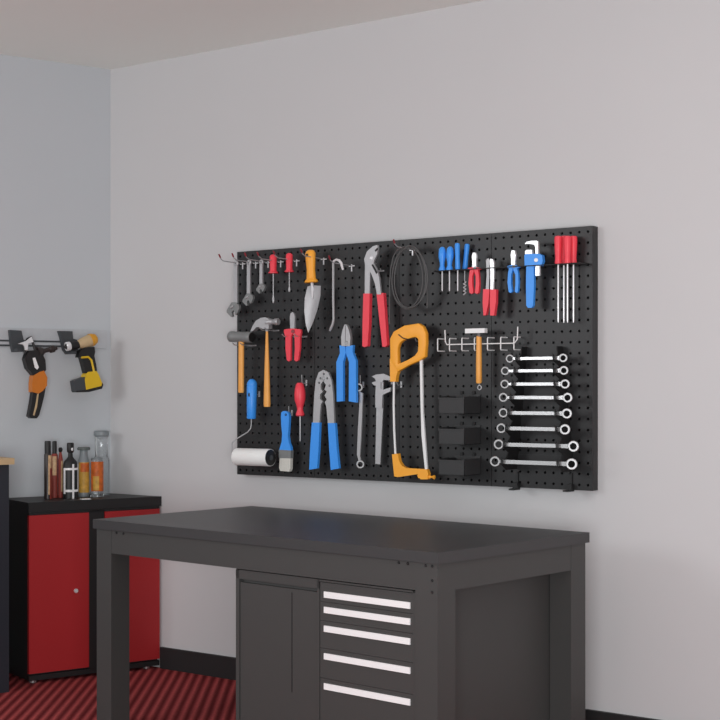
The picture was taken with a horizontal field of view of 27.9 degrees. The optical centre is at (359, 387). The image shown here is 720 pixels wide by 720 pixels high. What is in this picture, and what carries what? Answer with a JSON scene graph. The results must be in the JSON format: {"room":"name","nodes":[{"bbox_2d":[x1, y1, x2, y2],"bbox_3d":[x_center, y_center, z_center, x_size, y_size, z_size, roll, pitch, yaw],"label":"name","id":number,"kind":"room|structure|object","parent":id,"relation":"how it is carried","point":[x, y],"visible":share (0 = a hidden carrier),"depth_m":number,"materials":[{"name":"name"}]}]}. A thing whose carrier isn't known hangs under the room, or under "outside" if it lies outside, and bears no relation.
{"room":"garage","nodes":[
{"label":"garage","id":0,"kind":"room"},
{"bbox_2d":[0,54,109,497],"bbox_3d":[-2.650,-0.108,5.681,3.600,2.716,0.121,0,0,-35],"label":"wall","id":1,"kind":"structure","parent":0,"point":[55,116],"depth_m":6.51,"materials":[{"name":"white paint"}]},
{"bbox_2d":[18,336,57,417],"bbox_3d":[-1.420,-0.048,6.378,0.187,0.362,0.051,0,0,-35],"label":"power tool","id":2,"kind":"object","parent":1,"relation":"attached to","point":[34,362],"visible":1,"depth_m":6.36,"materials":[{"name":"black plastic"}]},
{"bbox_2d":[33,358,38,368],"bbox_3d":[-1.421,-0.107,6.352,0.029,0.053,0.004,0,0,-35],"label":"switch","id":3,"kind":"object","parent":2,"relation":"attached to","point":[35,360],"depth_m":6.35,"materials":[{"name":"white plastic"}]},
{"bbox_2d":[0,327,106,348],"bbox_3d":[-1.691,-0.223,6.281,1.300,0.084,0.012,0,0,-35],"label":"wall rail","id":4,"kind":"object","parent":1,"relation":"attached to","point":[41,337],"visible":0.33,"depth_m":6.49,"materials":[{"name":"plastic"}]},
{"bbox_2d":[8,330,23,351],"bbox_3d":[-1.497,-0.206,6.367,0.074,0.097,0.072,0,0,-35],"label":"holder","id":5,"kind":"object","parent":4,"relation":"attached to","point":[15,336],"visible":0.91,"depth_m":6.37,"materials":[{"name":"plastic"}]},
{"bbox_2d":[57,331,77,353],"bbox_3d":[-1.298,-0.203,6.499,0.093,0.104,0.086,0,0,-35],"label":"holder","id":6,"kind":"object","parent":4,"relation":"attached to","point":[64,336],"visible":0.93,"depth_m":6.51,"materials":[{"name":"plastic"}]},
{"bbox_2d":[64,334,102,391],"bbox_3d":[-1.241,-0.113,6.487,0.179,0.264,0.060,0,0,-35],"label":"cordless drill","id":7,"kind":"object","parent":1,"relation":"attached to","point":[90,380],"visible":1,"depth_m":6.48,"materials":[{"name":"yellow plastic"}]},
{"bbox_2d":[0,666,235,719],"bbox_3d":[-0.649,1.290,3.528,7.034,0.080,4.730,0,0,36],"label":"floor","id":8,"kind":"structure","parent":0,"point":[155,693],"depth_m":5.86,"materials":[{"name":"carpet"}]},
{"bbox_2d":[0,457,14,692],"bbox_3d":[-1.900,0.769,5.866,0.886,0.962,0.417,0,0,-35],"label":"bench","id":9,"kind":"object","parent":8,"relation":"on","point":[5,462],"visible":1,"depth_m":5.95,"materials":[{"name":"blue paint"}]},
{"bbox_2d":[9,493,160,682],"bbox_3d":[-1.227,0.867,6.416,0.627,0.766,0.324,0,0,-35],"label":"base cabinet","id":10,"kind":"object","parent":8,"relation":"on","point":[53,542],"visible":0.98,"depth_m":6.24,"materials":[{"name":"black metal"}]},
{"bbox_2d":[44,441,51,498],"bbox_3d":[-1.359,0.357,6.316,0.033,0.253,0.033,0,0,-36],"label":"spray can","id":11,"kind":"object","parent":10,"relation":"on","point":[47,456],"visible":1,"depth_m":6.30,"materials":[{"name":"black plastic"}]},
{"bbox_2d":[52,441,57,497],"bbox_3d":[-1.345,0.359,6.387,0.028,0.250,0.029,0,0,-35],"label":"spray can","id":12,"kind":"object","parent":10,"relation":"on","point":[54,443],"visible":0.98,"depth_m":6.38,"materials":[{"name":"red plastic"}]},
{"bbox_2d":[58,447,62,497],"bbox_3d":[-1.320,0.373,6.392,0.021,0.221,0.022,0,0,-35],"label":"slim bottle","id":13,"kind":"object","parent":10,"relation":"on","point":[60,458],"visible":1,"depth_m":6.38,"materials":[{"name":"red plastic"}]},
{"bbox_2d":[63,443,77,498],"bbox_3d":[-1.269,0.362,6.355,0.069,0.244,0.053,0,0,-35],"label":"bottle","id":14,"kind":"object","parent":10,"relation":"on","point":[70,467],"visible":1,"depth_m":6.33,"materials":[{"name":"plastic"}]},
{"bbox_2d":[77,447,89,496],"bbox_3d":[-1.232,0.373,6.468,0.057,0.220,0.056,0,0,-35],"label":"bottle","id":15,"kind":"object","parent":10,"relation":"on","point":[83,462],"visible":1,"depth_m":6.45,"materials":[{"name":"grey plastic"}]},
{"bbox_2d":[91,457,102,496],"bbox_3d":[-1.174,0.397,6.471,0.058,0.172,0.057,0,0,-35],"label":"jar","id":16,"kind":"object","parent":10,"relation":"on","point":[96,463],"visible":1,"depth_m":6.45,"materials":[{"name":"clear plastic"}]},
{"bbox_2d":[94,431,108,494],"bbox_3d":[-1.173,0.339,6.577,0.073,0.289,0.072,0,0,-35],"label":"clear container","id":17,"kind":"object","parent":10,"relation":"on","point":[101,437],"visible":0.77,"depth_m":6.55,"materials":[{"name":"glass"}]},
{"bbox_2d":[93,506,589,719],"bbox_3d":[-0.108,0.868,5.116,1.635,0.765,0.811,0,0,42],"label":"workbench","id":18,"kind":"object","parent":8,"relation":"on","point":[434,559],"visible":0.98,"depth_m":4.82,"materials":[{"name":"black metal"}]},
{"bbox_2d":[93,506,589,563],"bbox_3d":[-0.108,0.502,5.116,1.635,0.034,0.811,0,0,42],"label":"countertop","id":19,"kind":"structure","parent":18,"relation":"on","point":[384,537],"depth_m":4.90,"materials":[{"name":"black metal"}]},
{"bbox_2d":[236,569,549,719],"bbox_3d":[0.124,0.929,4.888,0.786,0.641,0.752,0,0,42],"label":"base cabinet","id":20,"kind":"object","parent":8,"relation":"on","point":[308,648],"visible":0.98,"depth_m":4.64,"materials":[{"name":"metal"}]},
{"bbox_2d":[0,0,481,69],"bbox_3d":[-0.649,-1.516,3.528,7.034,0.100,4.730,0,0,36],"label":"ceiling","id":21,"kind":"structure","parent":0,"point":[105,34],"depth_m":5.80,"materials":[{"name":"paint"}]},
{"bbox_2d":[110,0,719,719],"bbox_3d":[1.216,-0.108,5.005,5.787,2.716,0.120,0,0,36],"label":"wall","id":22,"kind":"structure","parent":0,"point":[484,116],"depth_m":5.50,"materials":[{"name":"white paint"}]},
{"bbox_2d":[237,246,314,477],"bbox_3d":[-0.341,-0.105,6.049,0.418,0.944,0.042,0,0,36],"label":"pegboard panel","id":23,"kind":"object","parent":22,"relation":"attached to","point":[265,432],"visible":0.66,"depth_m":6.03,"materials":[{"name":"black metal"}]},
{"bbox_2d":[218,254,245,268],"bbox_3d":[-0.541,-0.530,6.073,0.028,0.054,0.155,0,0,36],"label":"hook","id":24,"kind":"object","parent":23,"relation":"attached to","point":[218,254],"visible":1,"depth_m":6.07,"materials":[{"name":"metal"}]},
{"bbox_2d":[227,260,240,316],"bbox_3d":[-0.533,-0.418,6.104,0.071,0.238,0.017,0,0,36],"label":"wrench","id":25,"kind":"object","parent":24,"relation":"hanging from","point":[235,306],"visible":0.99,"depth_m":6.10,"materials":[{"name":"metal"}]},
{"bbox_2d":[231,253,258,267],"bbox_3d":[-0.483,-0.529,6.030,0.028,0.054,0.155,0,0,36],"label":"hook","id":26,"kind":"object","parent":23,"relation":"attached to","point":[255,263],"visible":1,"depth_m":6.03,"materials":[{"name":"metal"}]},
{"bbox_2d":[242,260,254,305],"bbox_3d":[-0.467,-0.440,6.056,0.058,0.192,0.016,0,0,37],"label":"wrench","id":27,"kind":"object","parent":26,"relation":"hanging from","point":[249,297],"visible":0.99,"depth_m":6.05,"materials":[{"name":"metal"}]},
{"bbox_2d":[244,252,269,267],"bbox_3d":[-0.428,-0.528,5.990,0.028,0.054,0.155,0,0,36],"label":"hook","id":28,"kind":"object","parent":23,"relation":"attached to","point":[268,262],"visible":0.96,"depth_m":5.97,"materials":[{"name":"metal"}]},
{"bbox_2d":[256,259,266,293],"bbox_3d":[-0.410,-0.463,6.015,0.046,0.141,0.016,0,0,37],"label":"wrench","id":29,"kind":"object","parent":28,"relation":"hanging from","point":[261,286],"visible":0.97,"depth_m":6.01,"materials":[{"name":"metal"}]},
{"bbox_2d":[256,252,283,266],"bbox_3d":[-0.373,-0.527,5.950,0.028,0.054,0.155,0,0,36],"label":"hook","id":30,"kind":"object","parent":23,"relation":"attached to","point":[280,261],"visible":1,"depth_m":5.94,"materials":[{"name":"metal"}]},
{"bbox_2d":[268,254,277,302],"bbox_3d":[-0.357,-0.450,5.972,0.041,0.200,0.040,0,0,36],"label":"screwdriver","id":31,"kind":"object","parent":30,"relation":"hanging from","point":[273,263],"visible":0.95,"depth_m":5.96,"materials":[{"name":"red plastic"}]},
{"bbox_2d":[273,251,299,265],"bbox_3d":[-0.305,-0.527,5.899,0.028,0.054,0.155,0,0,36],"label":"hook","id":32,"kind":"object","parent":23,"relation":"attached to","point":[296,260],"visible":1,"depth_m":5.90,"materials":[{"name":"metal"}]},
{"bbox_2d":[285,253,293,291],"bbox_3d":[-0.289,-0.471,5.921,0.039,0.158,0.038,0,0,36],"label":"screwdriver","id":33,"kind":"object","parent":32,"relation":"hanging from","point":[289,262],"visible":1,"depth_m":5.91,"materials":[{"name":"red plastic"}]},
{"bbox_3d":[-0.485,-0.182,6.066,0.050,0.013,0.101,0,0,36],"label":"hook","id":34,"kind":"object","parent":23,"relation":"attached to","visible":0},
{"bbox_2d":[227,331,254,392],"bbox_3d":[-0.497,-0.109,6.051,0.124,0.258,0.046,0,0,36],"label":"hammer","id":35,"kind":"object","parent":34,"relation":"hanging from","point":[232,336],"visible":1,"depth_m":6.04,"materials":[{"name":"orange wood"}]},
{"bbox_3d":[-0.376,-0.242,5.991,0.034,0.013,0.091,0,0,36],"label":"hook","id":36,"kind":"object","parent":23,"relation":"attached to","visible":0},
{"bbox_2d":[250,317,279,406],"bbox_3d":[-0.391,-0.107,5.986,0.142,0.369,0.031,0,0,36],"label":"hammer","id":37,"kind":"object","parent":36,"relation":"hanging from","point":[266,322],"visible":1,"depth_m":5.97,"materials":[{"name":"wood"}]},
{"label":"hook","id":38,"kind":"object","parent":23,"relation":"attached to","visible":0},
{"bbox_2d":[279,411,293,471],"bbox_3d":[-0.303,0.218,5.945,0.064,0.248,0.018,0,0,36],"label":"brush","id":39,"kind":"object","parent":38,"relation":"hanging from","point":[286,451],"visible":1,"depth_m":5.94,"materials":[{"name":"blue plastic"}]},
{"bbox_3d":[-0.432,0.026,6.068,0.008,0.024,0.033,0,0,36],"label":"hook","id":40,"kind":"object","parent":23,"relation":"attached to","visible":0},
{"bbox_2d":[231,379,275,465],"bbox_3d":[-0.445,0.142,6.004,0.219,0.360,0.088,0,0,36],"label":"paint roller","id":41,"kind":"object","parent":40,"relation":"hanging from","point":[239,456],"visible":1,"depth_m":5.99,"materials":[{"name":"blue plastic"}]},
{"bbox_2d":[315,240,398,481],"bbox_3d":[-0.004,-0.105,5.800,0.418,0.944,0.042,0,0,36],"label":"pegboard panel","id":42,"kind":"object","parent":22,"relation":"attached to","point":[374,359],"visible":0.66,"depth_m":5.79,"materials":[{"name":"black metal"}]},
{"bbox_2d":[300,249,326,264],"bbox_3d":[-0.192,-0.527,5.816,0.028,0.054,0.155,0,0,36],"label":"hook","id":43,"kind":"object","parent":42,"relation":"attached to","point":[323,259],"visible":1,"depth_m":5.84,"materials":[{"name":"metal"}]},
{"bbox_2d":[304,250,320,332],"bbox_3d":[-0.189,-0.389,5.818,0.084,0.333,0.046,0,0,36],"label":"trowel","id":44,"kind":"object","parent":43,"relation":"hanging from","point":[313,293],"visible":1,"depth_m":5.82,"materials":[{"name":"orange plastic"}]},
{"bbox_2d":[328,255,354,271],"bbox_3d":[-0.078,-0.492,5.731,0.028,0.054,0.155,0,0,36],"label":"hook","id":45,"kind":"object","parent":42,"relation":"attached to","point":[351,265],"visible":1,"depth_m":5.75,"materials":[{"name":"metal"}]},
{"bbox_2d":[329,258,343,330],"bbox_3d":[-0.093,-0.368,5.735,0.073,0.288,0.012,0,0,37],"label":"bar","id":46,"kind":"object","parent":45,"relation":"hanging from","point":[336,259],"visible":1,"depth_m":5.74,"materials":[{"name":"metal"}]},
{"label":"hook","id":47,"kind":"object","parent":42,"relation":"attached to","visible":0},
{"bbox_2d":[309,370,340,469],"bbox_3d":[-0.143,0.129,5.817,0.150,0.403,0.021,0,0,36],"label":"pliers","id":48,"kind":"object","parent":47,"relation":"hanging from","point":[324,376],"visible":1,"depth_m":5.81,"materials":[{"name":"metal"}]},
{"bbox_2d":[160,647,659,719],"bbox_3d":[1.308,1.203,4.852,5.458,0.094,0.016,0,0,36],"label":"baseboard","id":49,"kind":"structure","parent":22,"relation":"attached to","point":[213,665],"depth_m":6.29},
{"bbox_2d":[399,233,491,485],"bbox_3d":[0.334,-0.105,5.551,0.418,0.944,0.042,0,0,36],"label":"pegboard panel","id":50,"kind":"object","parent":22,"relation":"attached to","point":[447,373],"visible":0.72,"depth_m":5.55,"materials":[{"name":"black metal"}]},
{"bbox_2d":[438,391,480,413],"bbox_3d":[0.372,0.054,5.422,0.115,0.084,0.118,0,0,36],"label":"storage bin","id":51,"kind":"object","parent":50,"relation":"attached to","point":[461,403],"visible":1,"depth_m":5.39,"materials":[{"name":"grey plastic"}]},
{"bbox_2d":[438,452,480,475],"bbox_3d":[0.372,0.284,5.422,0.115,0.081,0.118,0,0,36],"label":"storage bin","id":52,"kind":"object","parent":50,"relation":"attached to","point":[459,465],"visible":1,"depth_m":5.39,"materials":[{"name":"grey plastic"}]},
{"bbox_2d":[438,422,480,444],"bbox_3d":[0.372,0.169,5.422,0.115,0.083,0.118,0,0,36],"label":"storage bin","id":53,"kind":"object","parent":50,"relation":"attached to","point":[461,434],"visible":1,"depth_m":5.39,"materials":[{"name":"grey plastic"}]},
{"bbox_2d":[437,327,520,351],"bbox_3d":[0.448,-0.181,5.407,0.356,0.086,0.052,0,0,36],"label":"wire rack","id":54,"kind":"object","parent":50,"relation":"attached to","point":[514,337],"visible":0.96,"depth_m":5.39,"materials":[{"name":"silver metal"}]},
{"bbox_2d":[465,328,486,389],"bbox_3d":[0.430,-0.106,5.373,0.085,0.228,0.022,0,0,36],"label":"hammer","id":55,"kind":"object","parent":54,"relation":"hanging from","point":[478,331],"visible":1,"depth_m":5.36,"materials":[{"name":"orange wood"}]},
{"label":"hook","id":56,"kind":"object","parent":50,"relation":"attached to","visible":0},
{"bbox_2d":[389,245,427,323],"bbox_3d":[0.188,-0.396,5.544,0.186,0.300,0.037,0,0,36],"label":"cable coil","id":57,"kind":"object","parent":56,"relation":"hanging from","point":[411,247],"visible":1,"depth_m":5.54,"materials":[{"name":"black rubber"}]},
{"label":"hook","id":58,"kind":"object","parent":50,"relation":"attached to","visible":0},
{"bbox_2d":[390,323,435,478],"bbox_3d":[0.202,0.051,5.547,0.203,0.594,0.024,0,0,36],"label":"hacksaw","id":59,"kind":"object","parent":58,"relation":"hanging from","point":[407,332],"visible":1,"depth_m":5.55,"materials":[{"name":"orange plastic"}]},
{"bbox_2d":[390,359,400,381],"bbox_3d":[0.136,-0.069,5.596,0.038,0.089,0.020,0,0,36],"label":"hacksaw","id":60,"kind":"object","parent":59,"relation":"attached to","point":[395,364],"depth_m":5.59,"materials":[{"name":"orange plastic"}]},
{"bbox_2d":[492,226,597,490],"bbox_3d":[0.671,-0.105,5.302,0.418,0.944,0.042,0,0,36],"label":"pegboard panel","id":61,"kind":"object","parent":22,"relation":"attached to","point":[538,326],"visible":0.84,"depth_m":5.26,"materials":[{"name":"black metal"}]},
{"bbox_2d":[438,247,445,290],"bbox_3d":[0.310,-0.449,5.472,0.029,0.167,0.028,0,0,36],"label":"screwdriver","id":62,"kind":"object","parent":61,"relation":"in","point":[442,251],"visible":1,"depth_m":5.46,"materials":[{"name":"blue plastic"}]},
{"bbox_2d":[446,246,453,290],"bbox_3d":[0.338,-0.448,5.451,0.030,0.168,0.028,0,0,36],"label":"screwdriver","id":63,"kind":"object","parent":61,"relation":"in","point":[450,251],"visible":1,"depth_m":5.44,"materials":[{"name":"blue plastic"}]},
{"bbox_2d":[455,243,459,290],"bbox_3d":[0.365,-0.453,5.431,0.022,0.180,0.019,0,0,36],"label":"screwdriver","id":64,"kind":"object","parent":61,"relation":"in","point":[457,245],"visible":1,"depth_m":5.42,"materials":[{"name":"blue plastic"}]},
{"bbox_2d":[462,244,469,294],"bbox_3d":[0.398,-0.445,5.450,0.029,0.195,0.019,0,0,36],"label":"screwdriver","id":65,"kind":"object","parent":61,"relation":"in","point":[466,247],"visible":0.96,"depth_m":5.44,"materials":[{"name":"blue plastic"}]},
{"bbox_2d":[468,253,480,293],"bbox_3d":[0.425,-0.426,5.384,0.052,0.154,0.018,0,0,36],"label":"pliers","id":66,"kind":"object","parent":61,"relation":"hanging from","point":[476,272],"visible":1,"depth_m":5.38,"materials":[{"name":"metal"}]},
{"bbox_2d":[483,258,497,315],"bbox_3d":[0.481,-0.372,5.346,0.065,0.212,0.028,0,0,36],"label":"pliers","id":67,"kind":"object","parent":61,"relation":"hanging from","point":[490,295],"visible":1,"depth_m":5.33,"materials":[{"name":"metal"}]},
{"bbox_2d":[433,262,588,272],"bbox_3d":[0.546,-0.442,5.324,0.617,0.006,0.070,0,0,36],"label":"strip","id":68,"kind":"object","parent":61,"relation":"attached to","point":[577,263],"visible":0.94,"depth_m":5.29,"materials":[{"name":"black metal"}]},
{"bbox_2d":[507,250,519,292],"bbox_3d":[0.559,-0.424,5.285,0.049,0.156,0.018,0,0,36],"label":"pliers","id":69,"kind":"object","parent":61,"relation":"in","point":[515,270],"visible":1,"depth_m":5.28,"materials":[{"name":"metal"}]},
{"bbox_2d":[509,472,519,489],"bbox_3d":[0.567,0.341,5.322,0.020,0.066,0.050,0,0,36],"label":"hook","id":70,"kind":"object","parent":61,"relation":"attached to","point":[516,486],"visible":1,"depth_m":5.33,"materials":[{"name":"black plastic"}]},
{"bbox_2d":[524,241,544,307],"bbox_3d":[0.627,-0.411,5.230,0.078,0.242,0.026,0,0,36],"label":"wrench","id":71,"kind":"object","parent":61,"relation":"in","point":[530,258],"visible":1,"depth_m":5.23,"materials":[{"name":"metal"}]},
{"bbox_2d":[500,346,573,472],"bbox_3d":[0.637,0.074,5.225,0.240,0.449,0.120,0,0,36],"label":"rack","id":72,"kind":"object","parent":61,"relation":"attached to","point":[555,420],"visible":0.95,"depth_m":5.27,"materials":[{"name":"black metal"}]},
{"bbox_2d":[496,423,569,434],"bbox_3d":[0.619,0.146,5.197,0.297,0.038,0.019,0,0,36],"label":"wrench","id":73,"kind":"object","parent":72,"relation":"in","point":[498,425],"visible":1,"depth_m":5.19,"materials":[{"name":"silver metal"}]},
{"bbox_2d":[490,456,577,469],"bbox_3d":[0.618,0.267,5.184,0.351,0.041,0.020,0,0,36],"label":"wrench","id":74,"kind":"object","parent":72,"relation":"in","point":[526,462],"visible":1,"depth_m":5.18,"materials":[{"name":"silver metal"}]},
{"bbox_2d":[500,379,569,388],"bbox_3d":[0.628,-0.014,5.213,0.280,0.034,0.018,0,0,36],"label":"wrench","id":75,"kind":"object","parent":72,"relation":"in","point":[563,380],"visible":1,"depth_m":5.20,"materials":[{"name":"silver metal"}]},
{"bbox_2d":[501,366,568,374],"bbox_3d":[0.628,-0.062,5.221,0.273,0.033,0.017,0,0,36],"label":"wrench","id":76,"kind":"object","parent":72,"relation":"in","point":[559,370],"visible":1,"depth_m":5.21,"materials":[{"name":"silver metal"}]},
{"bbox_2d":[499,408,571,418],"bbox_3d":[0.627,0.090,5.200,0.295,0.037,0.018,0,0,36],"label":"wrench","id":77,"kind":"object","parent":72,"relation":"in","point":[561,413],"visible":1,"depth_m":5.20,"materials":[{"name":"silver metal"}]},
{"bbox_2d":[499,393,572,402],"bbox_3d":[0.629,0.034,5.206,0.297,0.035,0.018,0,0,36],"label":"wrench","id":78,"kind":"object","parent":72,"relation":"in","point":[565,394],"visible":1,"depth_m":5.20,"materials":[{"name":"silver metal"}]},
{"bbox_2d":[494,439,578,451],"bbox_3d":[0.628,0.205,5.184,0.342,0.039,0.019,0,0,37],"label":"wrench","id":79,"kind":"object","parent":72,"relation":"in","point":[495,441],"visible":1,"depth_m":5.18,"materials":[{"name":"silver metal"}]},
{"bbox_2d":[506,354,567,362],"bbox_3d":[0.635,-0.107,5.223,0.250,0.031,0.017,0,0,36],"label":"wrench","id":80,"kind":"object","parent":72,"relation":"in","point":[560,355],"visible":1,"depth_m":5.22,"materials":[{"name":"silver metal"}]},
{"bbox_2d":[554,236,561,322],"bbox_3d":[0.708,-0.388,5.178,0.028,0.310,0.027,0,0,36],"label":"screwdriver","id":81,"kind":"object","parent":61,"relation":"in","point":[558,239],"visible":1,"depth_m":5.17,"materials":[{"name":"red plastic"}]},
{"bbox_2d":[561,236,564,322],"bbox_3d":[0.732,-0.390,5.204,0.028,0.312,0.028,0,0,36],"label":"screwdriver","id":82,"kind":"object","parent":61,"relation":"in","point":[562,255],"visible":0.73,"depth_m":5.20,"materials":[{"name":"red plastic"}]},
{"bbox_2d":[564,236,570,322],"bbox_3d":[0.738,-0.387,5.156,0.028,0.309,0.027,0,0,36],"label":"screwdriver","id":83,"kind":"object","parent":61,"relation":"in","point":[567,239],"visible":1,"depth_m":5.15,"materials":[{"name":"red plastic"}]},
{"bbox_2d":[563,473,573,491],"bbox_3d":[0.746,0.338,5.189,0.020,0.065,0.050,0,0,36],"label":"hook","id":84,"kind":"object","parent":61,"relation":"attached to","point":[569,487],"visible":1,"depth_m":5.20,"materials":[{"name":"black plastic"}]},
{"bbox_2d":[571,236,576,322],"bbox_3d":[0.763,-0.389,5.181,0.028,0.310,0.027,0,0,36],"label":"screwdriver","id":85,"kind":"object","parent":61,"relation":"in","point":[573,238],"visible":0.91,"depth_m":5.17,"materials":[{"name":"red plastic"}]},
{"bbox_3d":[-0.268,-0.214,5.918,0.070,0.013,0.081,0,0,36],"label":"hook","id":86,"kind":"object","parent":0,"visible":0},
{"bbox_2d":[284,312,301,360],"bbox_3d":[-0.276,-0.209,5.906,0.090,0.201,0.021,0,0,36],"label":"pliers","id":87,"kind":"object","parent":86,"relation":"hanging from","point":[289,333],"visible":1,"depth_m":5.91,"materials":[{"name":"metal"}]},
{"bbox_3d":[-0.035,-0.138,5.779,0.030,0.012,0.027,0,0,36],"label":"hook","id":88,"kind":"object","parent":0,"visible":0},
{"bbox_2d":[336,324,357,402],"bbox_3d":[-0.053,-0.098,5.750,0.098,0.310,0.023,0,0,36],"label":"pliers","id":89,"kind":"object","parent":88,"relation":"hanging from","point":[347,349],"visible":1,"depth_m":5.74,"materials":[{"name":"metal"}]},
{"bbox_3d":[0.006,-0.026,5.751,0.008,0.050,0.024,0,0,36],"label":"hook","id":90,"kind":"object","parent":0,"visible":0},
{"bbox_2d":[356,383,364,468],"bbox_3d":[-0.001,0.150,5.735,0.041,0.337,0.014,0,0,22],"label":"wrench","id":91,"kind":"object","parent":90,"relation":"hanging from","point":[360,419],"visible":1,"depth_m":5.73,"materials":[{"name":"silver metal"}]},
{"label":"hook","id":92,"kind":"object","parent":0,"visible":0},
{"bbox_2d":[294,383,305,440],"bbox_3d":[-0.244,0.098,5.896,0.047,0.239,0.046,0,0,36],"label":"screwdriver","id":93,"kind":"object","parent":92,"relation":"hanging from","point":[299,394],"visible":1,"depth_m":5.88,"materials":[{"name":"red plastic"}]},
{"bbox_3d":[0.118,-0.027,5.667,0.008,0.024,0.026,0,0,36],"label":"hook","id":94,"kind":"object","parent":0,"visible":0},
{"bbox_2d":[372,374,391,463],"bbox_3d":[0.085,0.121,5.667,0.095,0.355,0.011,0,0,36],"label":"caliper","id":95,"kind":"object","parent":94,"relation":"hanging from","point":[380,391],"visible":1,"depth_m":5.67,"materials":[{"name":"metal"}]},
{"label":"hook","id":96,"kind":"object","parent":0,"visible":0},
{"bbox_2d":[362,245,389,346],"bbox_3d":[0.059,-0.357,5.647,0.118,0.397,0.028,0,0,36],"label":"pliers","id":97,"kind":"object","parent":96,"relation":"hanging from","point":[371,255],"visible":1,"depth_m":5.65,"materials":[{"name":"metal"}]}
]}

